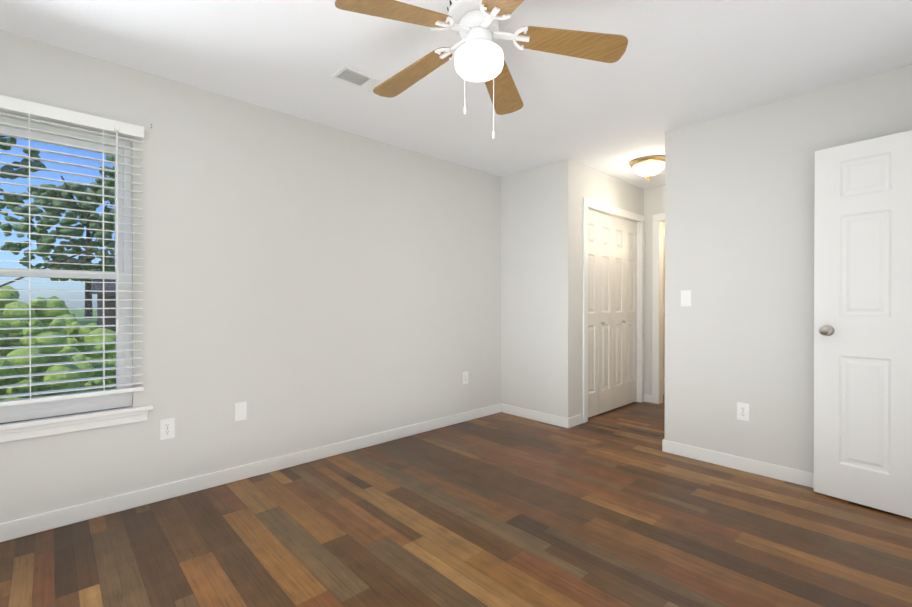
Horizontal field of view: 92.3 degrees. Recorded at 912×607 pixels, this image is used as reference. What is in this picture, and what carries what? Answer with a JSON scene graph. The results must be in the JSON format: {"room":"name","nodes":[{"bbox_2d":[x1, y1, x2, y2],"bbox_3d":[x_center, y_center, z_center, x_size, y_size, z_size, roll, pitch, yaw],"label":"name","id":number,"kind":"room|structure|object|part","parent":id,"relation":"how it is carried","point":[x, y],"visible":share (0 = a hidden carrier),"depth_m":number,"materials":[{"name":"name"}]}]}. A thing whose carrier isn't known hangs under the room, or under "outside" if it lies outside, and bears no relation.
{"room":"empty bedroom","nodes":[
{"label":"empty bedroom","id":0,"kind":"room"},
{"bbox_2d":[0,30,500,522],"bbox_3d":[-0.566,-0.090,3.666,6.040,2.440,0.120,0,0,-43],"label":"wall","id":1,"kind":"structure","parent":0,"point":[306,284],"depth_m":2.92,"materials":[{"name":"paint"}]},
{"bbox_2d":[0,116,131,422],"bbox_3d":[-2.145,-0.163,2.207,0.820,1.480,0.070,0,0,-43],"label":"window unit","id":2,"kind":"structure","parent":1,"relation":"in","point":[11,413],"depth_m":2.35,"materials":[{"name":"white plastic"}]},
{"bbox_2d":[0,95,143,406],"bbox_3d":[-2.073,-0.246,2.129,0.910,1.458,0.071,0,0,-43],"label":"window blinds","id":3,"kind":"object","parent":2,"relation":"attached to","point":[21,107],"visible":1,"depth_m":2.23,"materials":[{"name":"white plastic"}]},
{"bbox_2d":[0,405,152,442],"bbox_3d":[-2.094,0.619,2.155,0.990,0.085,0.080,0,0,-43],"label":"window sill","id":4,"kind":"structure","parent":1,"relation":"attached to","point":[21,430],"depth_m":2.24,"materials":[{"name":"white wood"}]},
{"bbox_2d":[160,418,174,439],"bbox_3d":[-1.678,0.729,2.545,0.072,0.117,0.007,0,0,-43],"label":"electrical outlet","id":5,"kind":"object","parent":1,"relation":"attached to","point":[167,428],"visible":1,"depth_m":2.54,"materials":[{"name":"plastic"}]},
{"bbox_2d":[235,401,246,420],"bbox_3d":[-1.386,0.694,2.819,0.072,0.117,0.006,0,0,-43],"label":"electrical outlet","id":6,"kind":"object","parent":1,"relation":"attached to","point":[240,410],"visible":1,"depth_m":2.82,"materials":[{"name":"plastic"}]},
{"bbox_2d":[0,403,501,541],"bbox_3d":[-1.083,1.088,3.097,4.260,0.090,0.013,0,0,-43],"label":"baseboard","id":7,"kind":"structure","parent":1,"relation":"attached to","point":[26,526],"depth_m":2.67,"materials":[{"name":"white wood"}]},
{"bbox_2d":[463,371,467,383],"bbox_3d":[0.092,0.711,4.196,0.072,0.117,0.007,0,0,-43],"label":"electrical outlet","id":8,"kind":"object","parent":1,"relation":"attached to","point":[465,377],"visible":1,"depth_m":4.19,"materials":[{"name":"plastic"}]},
{"bbox_2d":[0,394,911,606],"bbox_3d":[1.147,1.184,2.862,7.440,0.100,3.640,0,0,-43],"label":"floor","id":9,"kind":"structure","parent":0,"point":[617,507],"depth_m":2.13,"materials":[{"name":"laminate"}]},
{"bbox_2d":[0,0,911,188],"bbox_3d":[1.147,-1.366,2.852,7.440,0.120,3.640,0,0,-43],"label":"ceiling","id":10,"kind":"structure","parent":0,"point":[680,64],"depth_m":2.36,"materials":[{"name":"paint"}]},
{"bbox_2d":[337,69,369,83],"bbox_3d":[-0.528,-1.305,2.579,0.352,0.001,0.138,0,0,-43],"label":"vent duct","id":11,"kind":"object","parent":10,"relation":"attached to","point":[353,77],"visible":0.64,"depth_m":2.53,"materials":[{"name":"grey metal"}]},
{"bbox_2d":[331,65,385,97],"bbox_3d":[-0.528,-1.301,2.579,0.370,0.009,0.156,0,0,-43],"label":"ceiling vent","id":12,"kind":"object","parent":10,"relation":"in","point":[370,84],"visible":0.71,"depth_m":2.54,"materials":[{"name":"white metal"}]},
{"bbox_2d":[335,0,627,97],"bbox_3d":[0.040,-1.176,1.827,1.114,0.251,1.202,0,0,-43],"label":"ceiling fan","id":13,"kind":"object","parent":10,"relation":"attached to","point":[470,14],"depth_m":1.81,"materials":[{"name":"brown wood"}]},
{"bbox_3d":[-0.213,-1.096,1.639,0.466,0.091,0.155,0,0,-31],"label":"ceiling fan blade","id":14,"kind":"part","parent":13,"relation":"part of","materials":[{"name":"brown wood"}]},
{"bbox_3d":[-0.209,-1.098,2.088,0.466,0.091,0.155,0,0,41],"label":"ceiling fan blade","id":15,"kind":"part","parent":13,"relation":"part of","materials":[{"name":"brown wood"}]},
{"bbox_3d":[-0.015,-1.129,1.938,0.126,0.044,0.157,0,0,-43],"label":"ceiling fan blade bracket","id":16,"kind":"part","parent":13,"relation":"part of","materials":[{"name":"white metal"}]},
{"bbox_3d":[-0.021,-1.128,1.792,0.156,0.044,0.127,0,0,-43],"label":"ceiling fan blade bracket","id":17,"kind":"part","parent":13,"relation":"part of","materials":[{"name":"white metal"}]},
{"bbox_2d":[463,74,465,113],"bbox_3d":[0.040,-0.956,1.861,0.017,0.304,0.011,0,0,11],"label":"pull chain","id":18,"kind":"object","parent":13,"relation":"hanging from","point":[464,110],"depth_m":1.86,"materials":[{"name":"white metal"}]},
{"bbox_2d":[455,40,503,81],"bbox_3d":[0.098,-1.018,1.861,0.208,0.097,0.208,0,0,-43],"label":"globe","id":19,"kind":"object","parent":13,"relation":"attached to","point":[479,60],"visible":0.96,"depth_m":1.79,"materials":[{"name":"white glass"}]},
{"bbox_2d":[492,74,494,138],"bbox_3d":[0.157,-0.905,1.862,0.017,0.409,0.011,0,0,11],"label":"pull chain","id":20,"kind":"object","parent":13,"relation":"hanging from","point":[493,134],"depth_m":1.86,"materials":[{"name":"white metal"}]},
{"bbox_3d":[0.124,-1.128,1.714,0.132,0.044,0.157,0,0,-43],"label":"ceiling fan blade bracket","id":21,"kind":"part","parent":13,"relation":"part of","materials":[{"name":"white metal"}]},
{"bbox_3d":[0.214,-1.095,1.496,0.155,0.091,0.466,0,0,-13],"label":"ceiling fan blade","id":22,"kind":"part","parent":13,"relation":"part of","materials":[{"name":"brown wood"}]},
{"bbox_3d":[0.251,-1.129,1.855,0.152,0.044,0.152,0,0,-43],"label":"ceiling fan blade bracket","id":23,"kind":"part","parent":13,"relation":"part of","materials":[{"name":"white metal"}]},
{"bbox_3d":[0.481,-1.097,1.858,0.466,0.091,0.155,0,0,5],"label":"ceiling fan blade","id":24,"kind":"part","parent":13,"relation":"part of","materials":[{"name":"brown wood"}]},
{"bbox_2d":[629,155,664,180],"bbox_3d":[1.778,-1.220,4.037,0.340,0.182,0.340,0,0,-43],"label":"light","id":25,"kind":"object","parent":10,"relation":"attached to","point":[647,167],"visible":0.92,"depth_m":3.94,"materials":[{"name":"white glass"}]},
{"bbox_3d":[1.778,-1.227,4.037,0.282,0.100,0.282,0,0,-43],"label":"lamp shade","id":26,"kind":"part","parent":25,"relation":"part of","materials":[{"name":"white glass"}]},
{"bbox_2d":[557,159,664,417],"bbox_3d":[2.042,-0.095,5.005,2.920,2.440,0.120,0,0,-43],"label":"wall","id":27,"kind":"structure","parent":0,"point":[576,181],"depth_m":4.04,"materials":[{"name":"paint"}]},
{"bbox_2d":[569,414,582,427],"bbox_3d":[1.107,1.084,4.047,0.240,0.090,0.013,0,0,-43],"label":"baseboard","id":28,"kind":"structure","parent":27,"relation":"attached to","point":[575,420],"depth_m":4.03,"materials":[{"name":"white wood"}]},
{"bbox_2d":[588,209,636,417],"bbox_3d":[1.648,0.095,4.600,1.146,2.038,0.066,0,0,-43],"label":"bifold closet door","id":29,"kind":"structure","parent":27,"relation":"in","point":[612,312],"depth_m":4.59,"materials":[{"name":"white wood"}]},
{"bbox_2d":[583,198,644,422],"bbox_3d":[1.635,0.094,4.613,1.180,2.065,0.100,0,0,-43],"label":"door frame","id":30,"kind":"structure","parent":27,"relation":"attached to","point":[638,311],"depth_m":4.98,"materials":[{"name":"white wood"}]},
{"bbox_2d":[663,229,664,394],"bbox_3d":[2.537,0.103,5.362,0.650,2.020,0.030,0,0,-43],"label":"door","id":31,"kind":"structure","parent":27,"relation":"in","point":[663,306],"depth_m":5.36,"materials":[{"name":"white wood"}]},
{"bbox_2d":[644,185,664,394],"bbox_3d":[2.574,-0.094,4.654,0.100,2.440,2.720,0,0,-43],"label":"wall","id":32,"kind":"structure","parent":0,"point":[654,200],"depth_m":4.98,"materials":[{"name":"paint"}]},
{"bbox_2d":[644,394,651,402],"bbox_3d":[2.187,1.080,4.992,0.013,0.090,0.105,0,0,-43],"label":"baseboard","id":33,"kind":"structure","parent":32,"relation":"attached to","point":[647,397],"depth_m":4.98,"materials":[{"name":"white wood"}]},
{"bbox_2d":[652,213,664,403],"bbox_3d":[2.506,0.063,4.715,0.118,2.125,0.730,0,0,-43],"label":"door frame","id":34,"kind":"structure","parent":32,"relation":"attached to","point":[657,218],"depth_m":4.92,"materials":[{"name":"white wood"}]},
{"bbox_2d":[501,64,911,472],"bbox_3d":[1.714,-0.088,3.304,0.120,2.440,3.520,0,0,-43],"label":"wall","id":35,"kind":"structure","parent":0,"point":[739,218],"depth_m":3.01,"materials":[{"name":"paint"}]},
{"bbox_2d":[501,404,568,427],"bbox_3d":[0.746,1.083,4.249,0.013,0.090,0.800,0,0,-43],"label":"baseboard","id":36,"kind":"structure","parent":35,"relation":"attached to","point":[538,416],"depth_m":4.21,"materials":[{"name":"white wood"}]},
{"bbox_2d":[681,290,690,305],"bbox_3d":[1.694,-0.038,3.227,0.016,0.117,0.072,0,0,-43],"label":"light switch","id":37,"kind":"object","parent":35,"relation":"attached to","point":[685,297],"visible":1,"depth_m":3.23,"materials":[{"name":"plastic"}]},
{"bbox_2d":[662,440,813,487],"bbox_3d":[2.183,1.089,2.709,0.013,0.090,1.763,0,0,-43],"label":"baseboard","id":38,"kind":"structure","parent":35,"relation":"attached to","point":[791,475],"depth_m":2.96,"materials":[{"name":"white wood"}]},
{"bbox_2d":[737,402,749,420],"bbox_3d":[1.946,0.733,2.966,0.007,0.117,0.072,0,0,-43],"label":"electrical outlet","id":39,"kind":"object","parent":35,"relation":"attached to","point":[743,411],"visible":1,"depth_m":2.96,"materials":[{"name":"plastic"}]},
{"bbox_2d":[813,130,911,517],"bbox_3d":[2.378,0.109,2.325,0.165,2.030,0.770,0,0,-37],"label":"bedroom door","id":40,"kind":"structure","parent":35,"relation":"in","point":[862,329],"depth_m":2.44,"materials":[{"name":"white wood"}]},
{"bbox_3d":[2.177,0.158,2.590,0.165,0.066,0.105,0,0,-37],"label":"knob","id":41,"kind":"part","parent":40,"relation":"part of","materials":[{"name":"silver metal"}]},
{"label":"outside","id":42,"kind":"structure","parent":0,"visible":0},
{"bbox_2d":[16,309,96,383],"bbox_3d":[-49.933,1.478,53.357,180.000,0.120,139.870,0,0,-43],"label":"ground","id":43,"kind":"structure","parent":42,"point":[78,312],"depth_m":42.71,"materials":[{"name":"green plant"}]},
{"bbox_2d":[0,136,45,213],"bbox_3d":[-33.062,-7.637,27.973,10.025,18.326,10.192,0,0,-43],"label":"tree","id":44,"kind":"object","parent":43,"relation":"on","point":[23,171],"depth_m":30.14,"materials":[{"name":"green plant"}]},
{"bbox_2d":[0,176,114,318],"bbox_3d":[-35.464,-4.983,42.004,13.220,12.900,12.865,0,0,-43],"label":"tree","id":45,"kind":"object","parent":43,"relation":"on","point":[68,223],"depth_m":39.81,"materials":[{"name":"green plant"}]},
{"bbox_2d":[0,248,115,400],"bbox_3d":[-5.954,0.513,3.938,4.610,2.309,4.584,0,0,-43],"label":"bush","id":46,"kind":"object","parent":43,"relation":"on","point":[51,340],"depth_m":4.64,"materials":[{"name":"green plant"}]},
{"bbox_2d":[72,347,115,390],"bbox_3d":[-4.905,0.929,8.028,3.831,1.543,3.908,0,0,-43],"label":"maple tree","id":47,"kind":"object","parent":43,"relation":"on","point":[95,364],"depth_m":6.47,"materials":[{"name":"green plant"}]},
{"bbox_2d":[90,279,115,331],"bbox_3d":[-18.152,0.056,26.839,6.300,2.950,4.800,0,0,-43],"label":"shed","id":48,"kind":"object","parent":43,"relation":"on","point":[107,321],"depth_m":23.76,"materials":[{"name":"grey wood"}]},
{"bbox_2d":[95,155,114,219],"bbox_3d":[-20.525,-5.155,31.305,8.142,13.334,8.086,0,0,-43],"label":"tree","id":49,"kind":"object","parent":43,"relation":"on","point":[107,183],"depth_m":29.05,"materials":[{"name":"green plant"}]},
{"bbox_3d":[0.136,-1.129,2.005,0.159,0.044,0.131,0,0,-43],"label":"bracket","id":50,"kind":"object","parent":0,"visible":0},
{"bbox_2d":[485,60,522,114],"bbox_3d":[0.219,-1.098,2.224,0.155,0.091,0.466,0,0,23],"label":"blade","id":51,"kind":"object","parent":50,"relation":"attached to","point":[507,99],"visible":0.54,"depth_m":2.27,"materials":[{"name":"brown wood"}]}
]}

